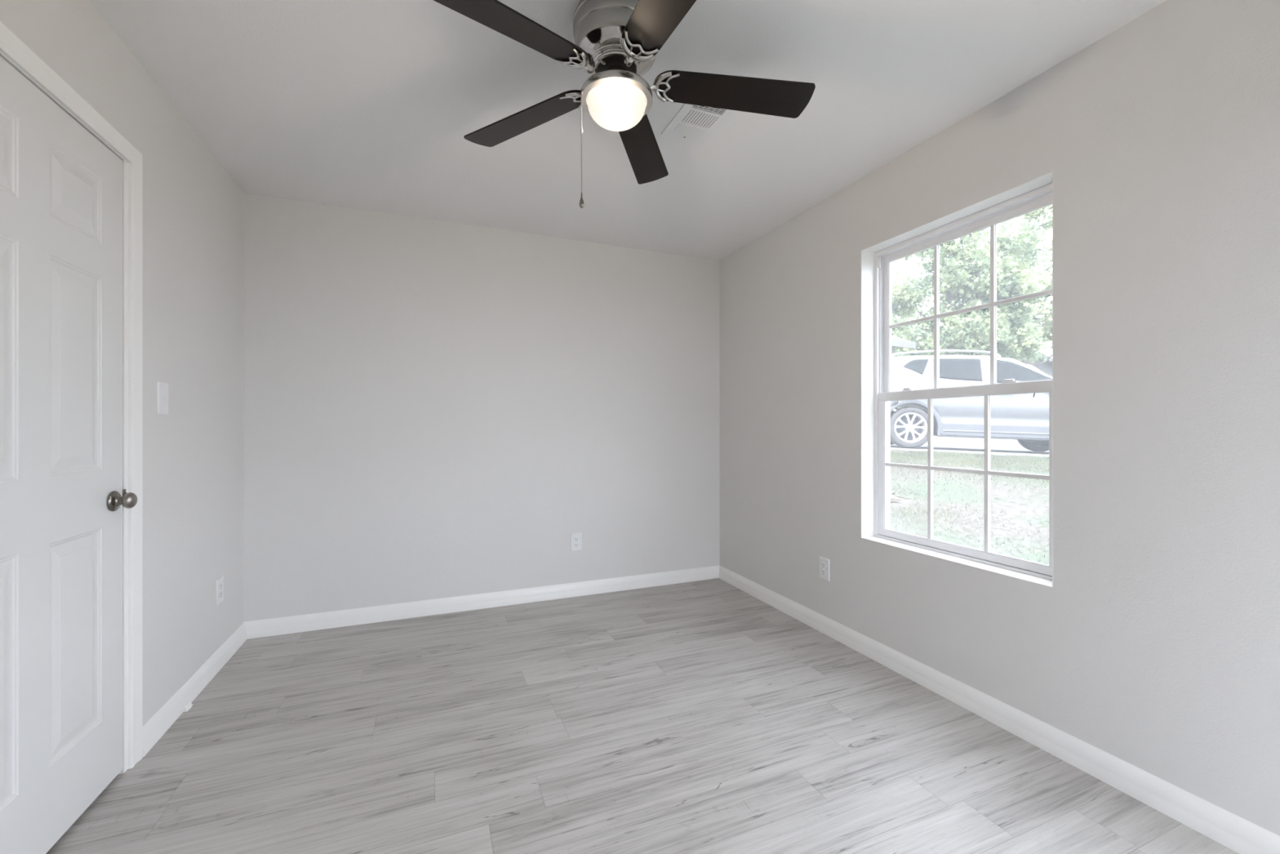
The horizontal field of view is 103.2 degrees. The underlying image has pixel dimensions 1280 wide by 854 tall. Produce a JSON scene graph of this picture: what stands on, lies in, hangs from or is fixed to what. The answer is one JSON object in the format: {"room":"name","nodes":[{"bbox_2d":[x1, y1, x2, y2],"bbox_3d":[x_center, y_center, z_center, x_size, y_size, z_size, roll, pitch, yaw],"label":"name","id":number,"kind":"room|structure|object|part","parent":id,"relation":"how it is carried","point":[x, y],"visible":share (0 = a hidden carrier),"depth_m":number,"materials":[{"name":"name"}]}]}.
{"room":"empty bedroom","nodes":[
{"label":"empty bedroom","id":0,"kind":"room"},
{"bbox_2d":[0,0,244,725],"bbox_3d":[-1.467,-0.062,0.900,0.120,2.440,4.013,0,0,-22],"label":"wall","id":1,"kind":"structure","parent":0,"point":[193,208],"depth_m":2.04,"materials":[{"name":"paint"}]},
{"bbox_2d":[0,56,137,853],"bbox_3d":[-1.567,0.127,1.336,0.094,2.029,0.828,0,0,-22],"label":"door","id":2,"kind":"structure","parent":1,"relation":"in","point":[63,497],"depth_m":1.40,"materials":[{"name":"white paint"}]},
{"bbox_3d":[-1.733,0.237,1.702,0.016,0.057,0.025,0,0,-22],"label":"latch plate","id":3,"kind":"part","parent":2,"relation":"part of","materials":[{"name":"grey metal"}]},
{"bbox_3d":[-1.667,0.239,1.656,0.036,0.052,0.052,0,0,-22],"label":"knob","id":4,"kind":"part","parent":2,"relation":"part of","materials":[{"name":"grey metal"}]},
{"bbox_2d":[0,21,142,773],"bbox_3d":[-1.621,0.101,1.302,0.138,2.114,0.978,0,0,-22],"label":"trim","id":5,"kind":"structure","parent":1,"relation":"attached to","point":[13,50],"depth_m":1.72,"materials":[{"name":"white wood"}]},
{"bbox_2d":[156,381,168,414],"bbox_3d":[-1.816,-0.110,1.941,0.018,0.122,0.076,0,0,-22],"label":"light switch","id":6,"kind":"object","parent":1,"relation":"attached to","point":[162,387],"visible":1,"depth_m":1.93,"materials":[{"name":"white plastic"}]},
{"bbox_2d":[142,621,247,756],"bbox_3d":[-1.955,1.112,2.281,0.018,0.092,1.088,0,0,-22],"label":"baseboard","id":7,"kind":"structure","parent":1,"relation":"attached to","point":[166,716],"depth_m":2.13,"materials":[{"name":"white wood"}]},
{"bbox_2d":[216,576,223,605],"bbox_3d":[-2.032,0.791,2.457,0.008,0.122,0.076,0,0,-22],"label":"wall outlet","id":8,"kind":"object","parent":1,"relation":"attached to","point":[220,582],"visible":1,"depth_m":2.45,"materials":[{"name":"white plastic"}]},
{"bbox_2d":[244,192,719,621],"bbox_3d":[-1.466,-0.003,3.170,4.794,2.560,0.190,0,0,-22],"label":"wall","id":9,"kind":"structure","parent":0,"point":[433,409],"depth_m":3.20,"materials":[{"name":"paint"}]},
{"bbox_2d":[244,565,719,639],"bbox_3d":[-0.774,1.112,3.339,3.004,0.092,0.018,0,0,-22],"label":"baseboard","id":10,"kind":"structure","parent":9,"relation":"attached to","point":[341,618],"depth_m":3.20,"materials":[{"name":"white wood"}]},
{"bbox_2d":[570,533,582,551],"bbox_3d":[-0.436,0.789,3.482,0.076,0.122,0.008,0,0,-22],"label":"wall outlet","id":11,"kind":"object","parent":9,"relation":"attached to","point":[575,538],"visible":1,"depth_m":3.48,"materials":[{"name":"white plastic"}]},
{"bbox_2d":[88,0,1167,260],"bbox_3d":[-0.690,-1.353,1.265,4.794,0.140,4.304,0,0,-22],"label":"ceiling","id":12,"kind":"structure","parent":0,"point":[362,104],"depth_m":1.98,"materials":[{"name":"white paint"}]},
{"bbox_2d":[433,0,815,208],"bbox_3d":[-0.053,-0.975,1.558,1.261,0.616,1.205,0,0,-22],"label":"ceiling fan","id":13,"kind":"object","parent":12,"relation":"hanging from","point":[617,42],"visible":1,"depth_m":1.55,"materials":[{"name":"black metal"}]},
{"bbox_3d":[-0.368,-1.085,1.353,0.527,0.006,0.138,-1,12,-39],"label":"blade","id":14,"kind":"part","parent":13,"relation":"part of","materials":[{"name":"black wood"}]},
{"bbox_3d":[-0.400,-1.084,1.793,0.528,0.006,0.138,-1,11,31],"label":"blade","id":15,"kind":"part","parent":13,"relation":"part of","materials":[{"name":"brown wood"}]},
{"bbox_3d":[-0.176,-0.869,1.549,0.009,0.320,0.005,0,0,-22],"label":"pull chain","id":16,"kind":"part","parent":13,"relation":"part of","materials":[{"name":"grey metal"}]},
{"bbox_3d":[-0.073,-0.989,1.595,0.181,0.084,0.181,0,0,-22],"label":"glass globe","id":17,"kind":"part","parent":13,"relation":"part of"},
{"bbox_3d":[-0.073,-1.153,1.595,0.238,0.023,0.238,0,0,-22],"label":"plate","id":18,"kind":"part","parent":13,"relation":"part of","materials":[{"name":"silver metal"}]},
{"bbox_3d":[0.006,-1.085,1.969,0.138,0.006,0.528,-12,-3,12],"label":"blade","id":19,"kind":"part","parent":13,"relation":"part of","materials":[{"name":"brown wood"}]},
{"bbox_3d":[0.089,-1.088,1.250,0.138,0.006,0.528,13,-5,-25],"label":"blade","id":20,"kind":"part","parent":13,"relation":"part of","materials":[{"name":"brown wood"}]},
{"bbox_3d":[0.304,-1.088,1.656,0.527,0.006,0.138,0,-12,-9],"label":"blade","id":21,"kind":"part","parent":13,"relation":"part of","materials":[{"name":"black wood"}]},
{"bbox_2d":[661,103,735,144],"bbox_3d":[0.249,-1.278,2.109,0.207,0.008,0.322,0,0,-22],"label":"ceiling vent","id":22,"kind":"object","parent":12,"relation":"in","point":[696,124],"visible":0.7,"depth_m":2.13,"materials":[{"name":"white plastic"}]},
{"bbox_2d":[45,577,1239,853],"bbox_3d":[-0.715,1.218,1.206,4.704,0.120,4.214,0,0,-22],"label":"floor","id":23,"kind":"structure","parent":0,"point":[699,717],"depth_m":1.79,"materials":[{"name":"grey laminate"}]},
{"bbox_2d":[183,701,192,711],"bbox_3d":[-1.860,1.151,2.094,0.018,0.014,0.070,0,0,-22],"label":"scrap","id":24,"kind":"object","parent":23,"relation":"on","point":[188,705],"visible":1,"depth_m":2.08,"materials":[{"name":"white"}]},
{"bbox_2d":[720,0,1279,835],"bbox_3d":[1.494,-0.003,2.003,0.190,2.560,4.204,0,0,-22],"label":"wall","id":25,"kind":"structure","parent":0,"point":[1153,644],"depth_m":1.65,"materials":[{"name":"paint"}]},
{"bbox_2d":[819,555,829,581],"bbox_3d":[1.038,0.798,2.862,0.008,0.122,0.076,0,0,-22],"label":"wall outlet","id":26,"kind":"object","parent":25,"relation":"attached to","point":[824,562],"visible":1,"depth_m":2.86,"materials":[{"name":"white plastic"}]},
{"bbox_2d":[821,569,826,574],"bbox_3d":[1.035,0.818,2.861,0.003,0.028,0.034,0,0,-22],"label":"receptacle","id":27,"kind":"object","parent":26,"relation":"attached to","point":[823,571],"depth_m":2.86,"materials":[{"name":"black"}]},
{"bbox_2d":[821,562,826,568],"bbox_3d":[1.035,0.779,2.861,0.003,0.028,0.034,0,0,-22],"label":"receptacle","id":28,"kind":"object","parent":26,"relation":"attached to","point":[823,564],"depth_m":2.86,"materials":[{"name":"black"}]},
{"bbox_2d":[861,171,1053,586],"bbox_3d":[1.385,-0.169,2.246,0.172,1.481,0.875,0,0,-22],"label":"window","id":29,"kind":"structure","parent":25,"relation":"in","point":[1035,194],"depth_m":2.36,"materials":[{"name":"white"}]},
{"bbox_3d":[1.403,0.190,2.253,0.026,0.732,0.830,0,0,-22],"label":"sash","id":30,"kind":"part","parent":29,"relation":"part of","materials":[{"name":"white plastic"}]},
{"bbox_3d":[1.430,-0.510,2.264,0.024,0.736,0.818,0,0,-22],"label":"sash","id":31,"kind":"part","parent":29,"relation":"part of","materials":[{"name":"white plastic"}]},
{"bbox_2d":[718,564,1279,853],"bbox_3d":[1.362,1.112,2.052,0.018,0.092,4.013,0,0,-22],"label":"baseboard","id":32,"kind":"structure","parent":25,"relation":"attached to","point":[1234,832],"depth_m":1.78,"materials":[{"name":"white wood"}]},
{"label":"outside","id":33,"kind":"structure","parent":0,"visible":0},
{"bbox_2d":[889,435,1048,457],"bbox_3d":[10.020,0.403,14.102,26.000,1.054,13.400,0,0,13],"label":"driveway","id":34,"kind":"structure","parent":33,"point":[943,444],"depth_m":11.15,"materials":[{"name":"concrete"}]},
{"bbox_2d":[889,349,1052,451],"bbox_3d":[6.226,-0.439,9.345,4.692,1.827,2.261,0,0,13],"label":"car","id":35,"kind":"object","parent":34,"relation":"on","point":[1022,417],"visible":0.57,"depth_m":8.63,"materials":[{"name":"silver metal"}]},
{"bbox_3d":[5.335,-1.282,8.891,1.742,0.142,0.040,2,1,13],"label":"roof rail","id":36,"kind":"part","parent":35,"relation":"part of","materials":[{"name":"silver metal"}]},
{"bbox_3d":[5.868,-0.942,8.629,2.600,0.474,0.136,2,1,13],"label":"window trim","id":37,"kind":"part","parent":35,"relation":"part of","materials":[{"name":"silver metal"}]},
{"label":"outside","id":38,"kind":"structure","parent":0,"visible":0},
{"bbox_2d":[889,449,1048,564],"bbox_3d":[23.130,0.490,31.014,61.762,2.389,68.000,0,0,-22],"label":"lawn","id":39,"kind":"structure","parent":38,"point":[1012,505],"depth_m":5.33,"materials":[{"name":"green plant"}]},
{"bbox_2d":[891,334,915,410],"bbox_3d":[2.972,-1.778,17.815,10.360,5.470,7.440,0,0,-29],"label":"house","id":40,"kind":"structure","parent":39,"relation":"on","point":[896,341],"depth_m":16.86,"materials":[{"name":"white"}]},
{"bbox_2d":[891,311,929,356],"bbox_3d":[14.508,-4.306,30.384,7.571,8.134,4.284,0,0,-1],"label":"tree","id":41,"kind":"object","parent":39,"relation":"on","point":[907,318],"visible":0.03,"depth_m":29.88,"materials":[{"name":"plant"}]},
{"bbox_2d":[891,214,1052,363],"bbox_3d":[13.247,-4.743,21.089,7.270,10.034,3.989,0,0,3],"label":"tree","id":42,"kind":"object","parent":39,"relation":"on","point":[970,331],"visible":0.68,"depth_m":20.43,"materials":[{"name":"green plant"}]},
{"bbox_2d":[956,204,1052,367],"bbox_3d":[20.063,-5.978,25.959,7.722,11.931,4.736,0,0,25],"label":"tree","id":43,"kind":"object","parent":39,"relation":"on","point":[1046,319],"visible":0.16,"depth_m":25.30,"materials":[{"name":"plant"}]},
{"bbox_2d":[1013,351,1052,376],"bbox_3d":[27.292,-2.828,37.326,5.940,5.970,8.960,0,0,33],"label":"house","id":44,"kind":"structure","parent":39,"relation":"on","point":[1046,367],"depth_m":33.09,"materials":[{"name":"white"}]}
]}

